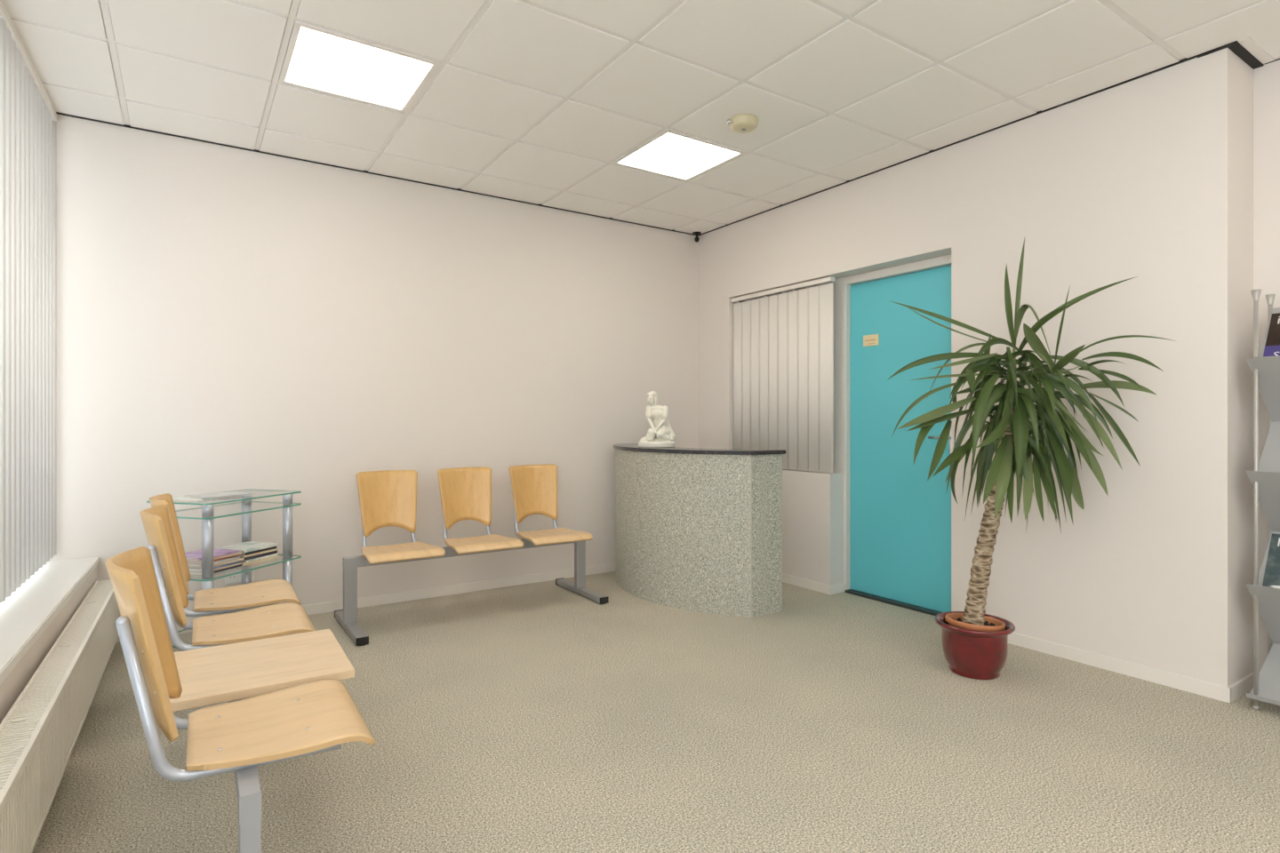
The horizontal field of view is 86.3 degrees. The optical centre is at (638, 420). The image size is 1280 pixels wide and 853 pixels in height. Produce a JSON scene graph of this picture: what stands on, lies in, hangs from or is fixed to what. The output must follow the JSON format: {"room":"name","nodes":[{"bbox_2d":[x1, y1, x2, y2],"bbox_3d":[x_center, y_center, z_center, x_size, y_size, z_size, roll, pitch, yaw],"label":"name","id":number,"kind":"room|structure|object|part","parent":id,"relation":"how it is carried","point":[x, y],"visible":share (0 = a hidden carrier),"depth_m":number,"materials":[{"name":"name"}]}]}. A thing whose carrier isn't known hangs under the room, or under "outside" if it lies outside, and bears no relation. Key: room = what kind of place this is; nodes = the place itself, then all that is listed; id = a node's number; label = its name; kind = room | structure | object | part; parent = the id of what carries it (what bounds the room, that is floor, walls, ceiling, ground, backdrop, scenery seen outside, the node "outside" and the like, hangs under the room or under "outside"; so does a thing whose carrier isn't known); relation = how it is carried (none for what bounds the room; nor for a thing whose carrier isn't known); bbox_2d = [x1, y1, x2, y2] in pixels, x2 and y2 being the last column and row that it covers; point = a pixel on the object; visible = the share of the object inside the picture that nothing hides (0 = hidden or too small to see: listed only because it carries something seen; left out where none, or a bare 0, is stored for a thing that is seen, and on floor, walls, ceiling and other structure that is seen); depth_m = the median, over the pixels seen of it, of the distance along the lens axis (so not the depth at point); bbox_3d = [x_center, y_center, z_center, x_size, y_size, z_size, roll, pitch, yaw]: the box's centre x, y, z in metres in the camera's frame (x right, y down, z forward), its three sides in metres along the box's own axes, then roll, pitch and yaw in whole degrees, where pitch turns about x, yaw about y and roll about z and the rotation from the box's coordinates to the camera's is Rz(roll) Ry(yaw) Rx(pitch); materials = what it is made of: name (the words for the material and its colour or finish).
{"room":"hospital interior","nodes":[
{"label":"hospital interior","id":0,"kind":"room"},
{"bbox_2d":[0,566,97,724],"bbox_3d":[-0.953,-0.196,0.250,0.407,2.739,7.600,0,0,-32],"label":"wall","id":1,"kind":"structure","parent":0,"point":[17,680],"depth_m":2.35,"materials":[{"name":"white paint"}]},
{"bbox_2d":[0,556,99,685],"bbox_3d":[-0.950,0.730,0.251,0.413,0.038,7.599,0,0,-32],"label":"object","id":2,"kind":"structure","parent":1,"relation":"attached to","point":[25,615],"depth_m":2.63,"materials":[{"name":"white stone"}]},
{"bbox_2d":[49,113,698,642],"bbox_3d":[-1.266,-0.193,4.676,4.970,2.733,0.120,0,0,-34],"label":"wall","id":3,"kind":"structure","parent":0,"point":[228,318],"depth_m":4.21,"materials":[{"name":"white paint"}]},
{"bbox_2d":[224,568,254,584],"bbox_3d":[-2.289,0.893,3.916,0.150,0.080,0.014,0,0,-34],"label":"wall socket","id":4,"kind":"object","parent":3,"relation":"attached to","point":[236,579],"visible":0.53,"depth_m":3.90,"materials":[{"name":"white plastic"}]},
{"bbox_2d":[56,112,698,236],"bbox_3d":[-1.402,-1.563,4.565,4.520,0.009,0.114,0,0,-34],"label":"trim","id":5,"kind":"structure","parent":3,"relation":"attached to","point":[62,114],"depth_m":4.20,"materials":[{"name":"black metal"}]},
{"bbox_2d":[176,563,615,633],"bbox_3d":[-1.105,1.143,4.704,3.873,0.062,0.012,0,0,-34],"label":"baseboard","id":6,"kind":"structure","parent":3,"relation":"attached to","point":[460,588],"depth_m":4.58,"materials":[{"name":"white paint"}]},
{"bbox_2d":[1,0,1279,233],"bbox_3d":[0.802,-1.605,1.467,5.160,0.081,7.755,0,0,-34],"label":"ceiling","id":7,"kind":"structure","parent":0,"point":[533,101],"depth_m":3.13,"materials":[{"name":"white tile"}]},
{"bbox_2d":[0,0,57,603],"bbox_3d":[-1.796,-0.433,1.610,0.045,2.235,4.401,0,0,-32],"label":"vertical blind","id":8,"kind":"object","parent":7,"relation":"hanging from","point":[28,116],"visible":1,"depth_m":2.88,"materials":[{"name":"white fabric"}]},
{"bbox_3d":[-1.793,-1.534,1.606,0.045,0.033,4.390,0,0,-32],"label":"head rail","id":9,"kind":"part","parent":8,"relation":"part of","materials":[{"name":"white paint"}]},
{"bbox_2d":[278,19,439,112],"bbox_3d":[-1.267,-1.579,3.074,0.572,0.033,0.572,0,0,-34],"label":"ceiling light panel","id":10,"kind":"object","parent":7,"relation":"attached to","point":[317,59],"visible":0.8,"depth_m":3.04,"materials":[{"name":"white plastic"}]},
{"bbox_2d":[611,128,746,181],"bbox_3d":[0.232,-1.579,4.071,0.572,0.033,0.572,0,0,-34],"label":"ceiling light panel","id":11,"kind":"object","parent":7,"relation":"attached to","point":[670,153],"visible":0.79,"depth_m":4.06,"materials":[{"name":"white plastic"}]},
{"bbox_2d":[692,232,701,242],"bbox_3d":[0.483,-1.524,5.695,0.070,0.079,0.070,0,0,-34],"label":"sensor","id":12,"kind":"object","parent":7,"relation":"attached to","point":[696,239],"visible":1,"depth_m":5.68,"materials":[{"name":"black plastic"}]},
{"bbox_2d":[726,113,758,133],"bbox_3d":[0.544,-1.536,3.548,0.148,0.054,0.153,0,0,23],"label":"smoke detector","id":13,"kind":"object","parent":7,"relation":"attached to","point":[741,123],"visible":1,"depth_m":3.51,"materials":[{"name":"beige plastic"}]},
{"bbox_2d":[726,119,733,124],"bbox_3d":[0.469,-1.537,3.517,0.039,0.028,0.028,0,0,-34],"label":"lamp","id":14,"kind":"object","parent":13,"relation":"attached to","point":[729,121],"depth_m":3.51,"materials":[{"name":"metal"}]},
{"bbox_2d":[32,571,1279,852],"bbox_3d":[0.840,1.199,1.492,5.250,0.050,7.755,0,0,-34],"label":"floor","id":15,"kind":"structure","parent":0,"point":[545,716],"depth_m":2.39,"materials":[{"name":"carpet"}]},
{"bbox_2d":[0,579,119,852],"bbox_3d":[-1.563,0.993,1.687,0.099,0.363,4.280,0,0,-32],"label":"radiator","id":16,"kind":"object","parent":15,"relation":"on","point":[39,734],"visible":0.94,"depth_m":2.01,"materials":[{"name":"beige metal"}]},
{"bbox_2d":[146,488,301,647],"bbox_3d":[-2.116,0.781,3.525,0.390,0.785,0.600,0,0,16],"label":"shelf unit","id":17,"kind":"object","parent":15,"relation":"on","point":[208,512],"visible":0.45,"depth_m":3.52,"materials":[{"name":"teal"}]},
{"bbox_2d":[172,494,224,502],"bbox_3d":[-2.196,0.386,3.393,0.201,0.006,0.270,0,0,2],"label":"magazine","id":18,"kind":"object","parent":17,"relation":"on","point":[183,499],"visible":0.5,"depth_m":3.32,"materials":[{"name":"paper"}]},
{"bbox_2d":[184,491,254,498],"bbox_3d":[-2.135,0.380,3.478,0.191,0.005,0.250,0,0,34],"label":"magazine","id":19,"kind":"object","parent":18,"relation":"on","point":[229,493],"visible":1,"depth_m":3.47,"materials":[{"name":"paper"}]},
{"bbox_3d":[-2.051,0.786,3.251,0.048,0.777,0.048,0,0,16],"label":"leg","id":20,"kind":"part","parent":17,"relation":"part of","materials":[{"name":"silver metal"}]},
{"bbox_2d":[189,564,241,575],"bbox_3d":[-2.158,0.739,3.405,0.211,0.011,0.225,0,0,13],"label":"magazine","id":21,"kind":"object","parent":17,"relation":"on","point":[239,565],"visible":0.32,"depth_m":3.37,"materials":[{"name":"paper"}]},
{"bbox_2d":[189,562,241,573],"bbox_3d":[-2.156,0.730,3.404,0.211,0.008,0.225,0,0,16],"label":"magazine","id":22,"kind":"object","parent":21,"relation":"on","point":[240,563],"visible":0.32,"depth_m":3.37,"materials":[{"name":"paper"}]},
{"bbox_2d":[188,560,241,572],"bbox_3d":[-2.158,0.718,3.401,0.211,0.014,0.225,0,0,15],"label":"magazine","id":23,"kind":"object","parent":22,"relation":"on","point":[238,562],"visible":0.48,"depth_m":3.35,"materials":[{"name":"paper"}]},
{"bbox_2d":[188,558,244,568],"bbox_3d":[-2.146,0.707,3.405,0.211,0.007,0.225,0,0,18],"label":"magazine","id":24,"kind":"object","parent":23,"relation":"on","point":[239,559],"visible":0.32,"depth_m":3.39,"materials":[{"name":"paper"}]},
{"bbox_2d":[187,555,239,567],"bbox_3d":[-2.165,0.697,3.402,0.211,0.013,0.225,0,0,15],"label":"magazine","id":25,"kind":"object","parent":24,"relation":"on","point":[237,556],"visible":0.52,"depth_m":3.37,"materials":[{"name":"paper"}]},
{"bbox_2d":[186,554,239,564],"bbox_3d":[-2.169,0.686,3.403,0.211,0.009,0.225,0,0,13],"label":"magazine","id":26,"kind":"object","parent":25,"relation":"on","point":[190,563],"visible":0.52,"depth_m":3.35,"materials":[{"name":"paper"}]},
{"bbox_2d":[186,552,241,562],"bbox_3d":[-2.158,0.675,3.407,0.211,0.012,0.225,0,0,19],"label":"magazine","id":27,"kind":"object","parent":26,"relation":"on","point":[239,553],"visible":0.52,"depth_m":3.37,"materials":[{"name":"paper"}]},
{"bbox_2d":[184,548,240,560],"bbox_3d":[-2.159,0.665,3.399,0.211,0.008,0.225,0,0,19],"label":"magazine","id":28,"kind":"object","parent":27,"relation":"on","point":[196,555],"visible":0.62,"depth_m":3.40,"materials":[{"name":"paper"}]},
{"bbox_3d":[-2.116,0.393,3.525,0.390,0.008,0.600,0,0,16],"label":"glass shelf","id":29,"kind":"part","parent":17,"relation":"part of","materials":[{"name":"teal"}]},
{"bbox_3d":[-2.116,0.460,3.525,0.390,0.008,0.600,0,0,16],"label":"glass shelf","id":30,"kind":"part","parent":17,"relation":"part of","materials":[{"name":"teal"}]},
{"bbox_3d":[-2.116,0.749,3.525,0.390,0.008,0.600,0,0,16],"label":"glass shelf","id":31,"kind":"part","parent":17,"relation":"part of","materials":[{"name":"teal"}]},
{"bbox_3d":[-2.181,0.786,3.800,0.048,0.777,0.048,0,0,16],"label":"leg","id":32,"kind":"part","parent":17,"relation":"part of","materials":[{"name":"silver metal"}]},
{"bbox_2d":[241,555,278,566],"bbox_3d":[-2.084,0.738,3.626,0.211,0.014,0.215,0,0,20],"label":"magazine","id":33,"kind":"object","parent":17,"relation":"on","point":[274,556],"visible":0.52,"depth_m":3.59,"materials":[{"name":"paper"}]},
{"bbox_2d":[241,552,278,562],"bbox_3d":[-2.088,0.726,3.630,0.211,0.010,0.215,0,0,14],"label":"magazine","id":34,"kind":"object","parent":33,"relation":"on","point":[276,554],"visible":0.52,"depth_m":3.58,"materials":[{"name":"paper"}]},
{"bbox_2d":[240,550,277,560],"bbox_3d":[-2.093,0.712,3.632,0.211,0.016,0.215,0,0,16],"label":"magazine","id":35,"kind":"object","parent":34,"relation":"on","point":[273,552],"visible":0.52,"depth_m":3.59,"materials":[{"name":"paper"}]},
{"bbox_2d":[240,548,278,558],"bbox_3d":[-2.088,0.699,3.632,0.211,0.010,0.215,0,0,18],"label":"magazine","id":36,"kind":"object","parent":35,"relation":"on","point":[273,549],"visible":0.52,"depth_m":3.59,"materials":[{"name":"paper"}]},
{"bbox_2d":[239,546,276,555],"bbox_3d":[-2.100,0.687,3.639,0.211,0.014,0.215,0,0,14],"label":"magazine","id":37,"kind":"object","parent":36,"relation":"on","point":[260,550],"visible":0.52,"depth_m":3.58,"materials":[{"name":"paper"}]},
{"bbox_2d":[215,541,279,552],"bbox_3d":[-2.085,0.673,3.632,0.211,0.012,0.215,0,0,18],"label":"magazine","id":38,"kind":"object","parent":37,"relation":"on","point":[247,547],"visible":0.84,"depth_m":3.62,"materials":[{"name":"paper"}]},
{"bbox_3d":[-1.913,0.786,3.721,0.048,0.777,0.048,0,0,16],"label":"leg","id":39,"kind":"part","parent":17,"relation":"part of","materials":[{"name":"silver metal"}]},
{"bbox_2d":[105,493,375,852],"bbox_3d":[-1.332,0.740,2.248,0.636,0.867,2.010,0,0,-33],"label":"bench","id":40,"kind":"object","parent":15,"relation":"on","point":[299,706],"visible":1,"depth_m":1.77,"materials":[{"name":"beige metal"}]},
{"bbox_3d":[-1.111,0.495,1.535,0.136,0.378,0.360,0,0,-33],"label":"backrest","id":41,"kind":"part","parent":40,"relation":"part of","materials":[{"name":"brown wood"}]},
{"bbox_3d":[-1.628,0.495,2.344,0.136,0.378,0.360,0,0,-33],"label":"backrest","id":42,"kind":"part","parent":40,"relation":"part of","materials":[{"name":"brown wood"}]},
{"bbox_3d":[-1.887,0.495,2.748,0.136,0.378,0.360,0,0,-33],"label":"backrest","id":43,"kind":"part","parent":40,"relation":"part of","materials":[{"name":"brown wood"}]},
{"bbox_3d":[-1.661,0.748,2.893,0.375,0.039,0.416,0,0,-33],"label":"seat","id":44,"kind":"part","parent":40,"relation":"part of","materials":[{"name":"brown wood"}]},
{"bbox_3d":[-0.814,0.978,1.428,0.039,0.313,0.069,0,0,-33],"label":"leg","id":45,"kind":"part","parent":40,"relation":"part of","materials":[{"name":"silver metal"}]},
{"bbox_3d":[-1.402,0.748,2.488,0.375,0.039,0.416,0,0,-33],"label":"seat","id":46,"kind":"part","parent":40,"relation":"part of","materials":[{"name":"brown wood"}]},
{"bbox_3d":[-0.885,0.748,1.679,0.375,0.039,0.416,0,0,-33],"label":"seat","id":47,"kind":"part","parent":40,"relation":"part of","materials":[{"name":"brown wood"}]},
{"bbox_2d":[334,464,608,646],"bbox_3d":[-1.004,0.740,4.220,1.530,0.867,0.636,0,0,-34],"label":"bench","id":48,"kind":"object","parent":15,"relation":"on","point":[388,498],"visible":1,"depth_m":4.23,"materials":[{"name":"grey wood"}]},
{"bbox_3d":[-1.615,0.978,3.820,0.069,0.313,0.039,0,0,-34],"label":"leg","id":49,"kind":"part","parent":48,"relation":"part of","materials":[{"name":"grey metal"}]},
{"bbox_3d":[-1.513,0.495,4.119,0.360,0.378,0.136,0,0,-34],"label":"backrest","id":50,"kind":"part","parent":48,"relation":"part of","materials":[{"name":"brown wood"}]},
{"bbox_3d":[-1.365,0.748,3.895,0.416,0.039,0.375,0,0,-34],"label":"seat","id":51,"kind":"part","parent":48,"relation":"part of","materials":[{"name":"brown wood"}]},
{"bbox_3d":[-1.114,0.495,4.385,0.360,0.378,0.136,0,0,-34],"label":"backrest","id":52,"kind":"part","parent":48,"relation":"part of","materials":[{"name":"brown wood"}]},
{"bbox_3d":[-0.965,0.748,4.161,0.416,0.039,0.375,0,0,-34],"label":"seat","id":53,"kind":"part","parent":48,"relation":"part of","materials":[{"name":"brown wood"}]},
{"bbox_3d":[-0.714,0.495,4.651,0.360,0.378,0.136,0,0,-34],"label":"backrest","id":54,"kind":"part","parent":48,"relation":"part of","materials":[{"name":"brown wood"}]},
{"bbox_3d":[-0.565,0.748,4.427,0.416,0.039,0.375,0,0,-34],"label":"seat","id":55,"kind":"part","parent":48,"relation":"part of","materials":[{"name":"brown wood"}]},
{"bbox_3d":[-0.399,0.978,4.628,0.069,0.313,0.039,0,0,-34],"label":"leg","id":56,"kind":"part","parent":48,"relation":"part of","materials":[{"name":"grey metal"}]},
{"bbox_2d":[613,443,785,617],"bbox_3d":[0.242,0.678,4.676,0.610,0.992,1.544,0,0,-34],"label":"reception desk","id":57,"kind":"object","parent":15,"relation":"on","point":[699,530],"depth_m":4.18,"materials":[{"name":"stone"}]},
{"bbox_2d":[638,391,675,447],"bbox_3d":[0.121,-0.008,4.644,0.250,0.379,0.183,0,0,9],"label":"statue","id":58,"kind":"object","parent":57,"relation":"on","point":[662,436],"visible":0.99,"depth_m":4.61,"materials":[{"name":"white ceramic"}]},
{"bbox_2d":[887,239,1175,679],"bbox_3d":[1.614,0.155,3.084,1.142,2.038,0.926,0,0,-28],"label":"yucca","id":59,"kind":"object","parent":15,"relation":"on","point":[975,643],"visible":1,"depth_m":3.08,"materials":[{"name":"green plant"}]},
{"bbox_2d":[1245,289,1279,710],"bbox_3d":[2.732,0.323,2.579,0.238,1.703,0.620,0,0,-34],"label":"magazine rack","id":60,"kind":"object","parent":15,"relation":"on","point":[1265,476],"visible":1,"depth_m":2.77,"materials":[{"name":"grey metal"}]},
{"bbox_2d":[1245,643,1279,705],"bbox_3d":[2.725,1.029,2.574,0.221,0.190,0.620,0,0,-34],"label":"tray","id":61,"kind":"object","parent":60,"relation":"on","point":[1266,688],"depth_m":2.77,"materials":[{"name":"silver metal"}]},
{"bbox_2d":[1246,584,1279,644],"bbox_3d":[2.724,0.798,2.574,0.219,0.271,0.620,0,0,-34],"label":"shelf","id":62,"kind":"object","parent":60,"relation":"attached to","point":[1266,599],"depth_m":2.77,"materials":[{"name":"silver metal"}]},
{"bbox_2d":[1246,471,1279,531],"bbox_3d":[2.724,0.340,2.574,0.219,0.271,0.620,0,0,-34],"label":"shelf","id":63,"kind":"object","parent":60,"relation":"attached to","point":[1266,484],"depth_m":2.77,"materials":[{"name":"silver metal"}]},
{"bbox_2d":[1246,355,1279,422],"bbox_3d":[2.724,-0.118,2.574,0.219,0.271,0.620,0,0,-34],"label":"shelf","id":64,"kind":"object","parent":60,"relation":"attached to","point":[1265,371],"depth_m":2.77,"materials":[{"name":"silver metal"}]},
{"bbox_2d":[1258,422,1279,471],"bbox_3d":[2.750,0.118,2.591,0.162,0.260,0.600,0,0,-34],"label":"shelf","id":65,"kind":"object","parent":60,"relation":"attached to","point":[1269,461],"depth_m":2.81,"materials":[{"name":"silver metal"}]},
{"bbox_2d":[1258,531,1279,588],"bbox_3d":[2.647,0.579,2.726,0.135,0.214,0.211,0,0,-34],"label":"magazine","id":66,"kind":"object","parent":60,"relation":"in","point":[1271,579],"visible":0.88,"depth_m":2.79,"materials":[{"name":"paper"}]},
{"bbox_2d":[1258,307,1279,357],"bbox_3d":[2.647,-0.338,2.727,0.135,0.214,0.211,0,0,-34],"label":"magazine","id":67,"kind":"object","parent":60,"relation":"in","point":[1272,348],"visible":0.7,"depth_m":2.80,"materials":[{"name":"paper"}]},
{"bbox_2d":[1263,344,1279,356],"bbox_3d":[2.608,-0.269,2.702,0.044,0.071,0.210,0,0,-34],"label":"picture","id":68,"kind":"object","parent":67,"relation":"attached to","point":[1270,350],"depth_m":2.77},
{"bbox_2d":[935,611,1015,679],"bbox_3d":[1.566,1.056,3.190,0.338,0.236,0.338,0,0,-34],"label":"pot","id":69,"kind":"object","parent":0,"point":[972,649],"depth_m":3.09,"materials":[{"name":"red ceramic"}]},
{"bbox_2d":[944,613,1005,631],"bbox_3d":[1.571,1.015,3.193,0.253,0.185,0.254,0,0,-34],"label":"pot","id":70,"kind":"object","parent":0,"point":[985,623],"depth_m":3.16,"materials":[{"name":"brown ceramic"}]},
{"bbox_2d":[698,48,1253,687],"bbox_3d":[1.662,-0.193,4.436,0.440,2.733,3.522,0,0,-34],"label":"wall","id":71,"kind":"structure","parent":0,"point":[1149,178],"depth_m":3.23,"materials":[{"name":"white paint"}]},
{"bbox_2d":[731,276,835,472],"bbox_3d":[1.036,-0.309,5.053,0.048,1.334,1.012,0,0,-34],"label":"vertical blind","id":72,"kind":"object","parent":71,"relation":"attached to","point":[783,343],"visible":0.84,"depth_m":4.97,"materials":[{"name":"white fabric"}]},
{"bbox_3d":[1.031,-0.959,5.060,0.044,0.030,0.995,0,0,-34],"label":"head rail","id":73,"kind":"part","parent":72,"relation":"part of","materials":[{"name":"white paint"}]},
{"bbox_2d":[743,282,831,302],"bbox_3d":[1.130,-0.307,5.182,0.090,1.343,0.906,0,0,-34],"label":"window","id":74,"kind":"structure","parent":71,"relation":"in","point":[828,283],"depth_m":5.11,"materials":[{"name":"white paint"}]},
{"bbox_2d":[831,254,951,615],"bbox_3d":[1.643,0.097,4.383,0.126,2.155,0.990,0,0,-34],"label":"door","id":75,"kind":"structure","parent":71,"relation":"in","point":[897,522],"depth_m":4.41,"materials":[{"name":"teal paint"}]},
{"bbox_3d":[1.806,0.154,4.082,0.062,0.118,0.130,0,0,-34],"label":"handle","id":76,"kind":"part","parent":75,"relation":"part of","materials":[{"name":"silver metal"}]},
{"bbox_3d":[1.863,0.144,4.055,0.007,0.200,0.040,0,0,-34],"label":"handle plate","id":77,"kind":"part","parent":75,"relation":"part of","materials":[{"name":"silver metal"}]},
{"bbox_2d":[698,40,1279,235],"bbox_3d":[2.764,-1.561,2.750,0.432,0.014,7.521,0,0,-34],"label":"trim","id":78,"kind":"structure","parent":71,"relation":"attached to","point":[1236,47],"depth_m":3.19,"materials":[{"name":"black"}]},
{"bbox_2d":[782,573,1253,703],"bbox_3d":[1.609,1.143,4.386,0.320,0.062,3.522,0,0,-34],"label":"baseboard","id":79,"kind":"structure","parent":71,"relation":"attached to","point":[1228,694],"depth_m":3.17,"materials":[{"name":"white paint"}]},
{"bbox_2d":[1253,59,1279,672],"bbox_3d":[3.881,-0.193,1.387,0.120,2.733,4.012,0,0,-34],"label":"wall","id":80,"kind":"structure","parent":0,"point":[1267,77],"depth_m":2.99,"materials":[{"name":"white paint"}]},
{"bbox_2d":[1237,36,1279,63],"bbox_3d":[3.699,-1.564,1.245,0.323,0.010,3.978,0,0,-34],"label":"trim","id":81,"kind":"structure","parent":80,"relation":"attached to","point":[1248,43],"depth_m":2.88,"materials":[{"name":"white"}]}
]}

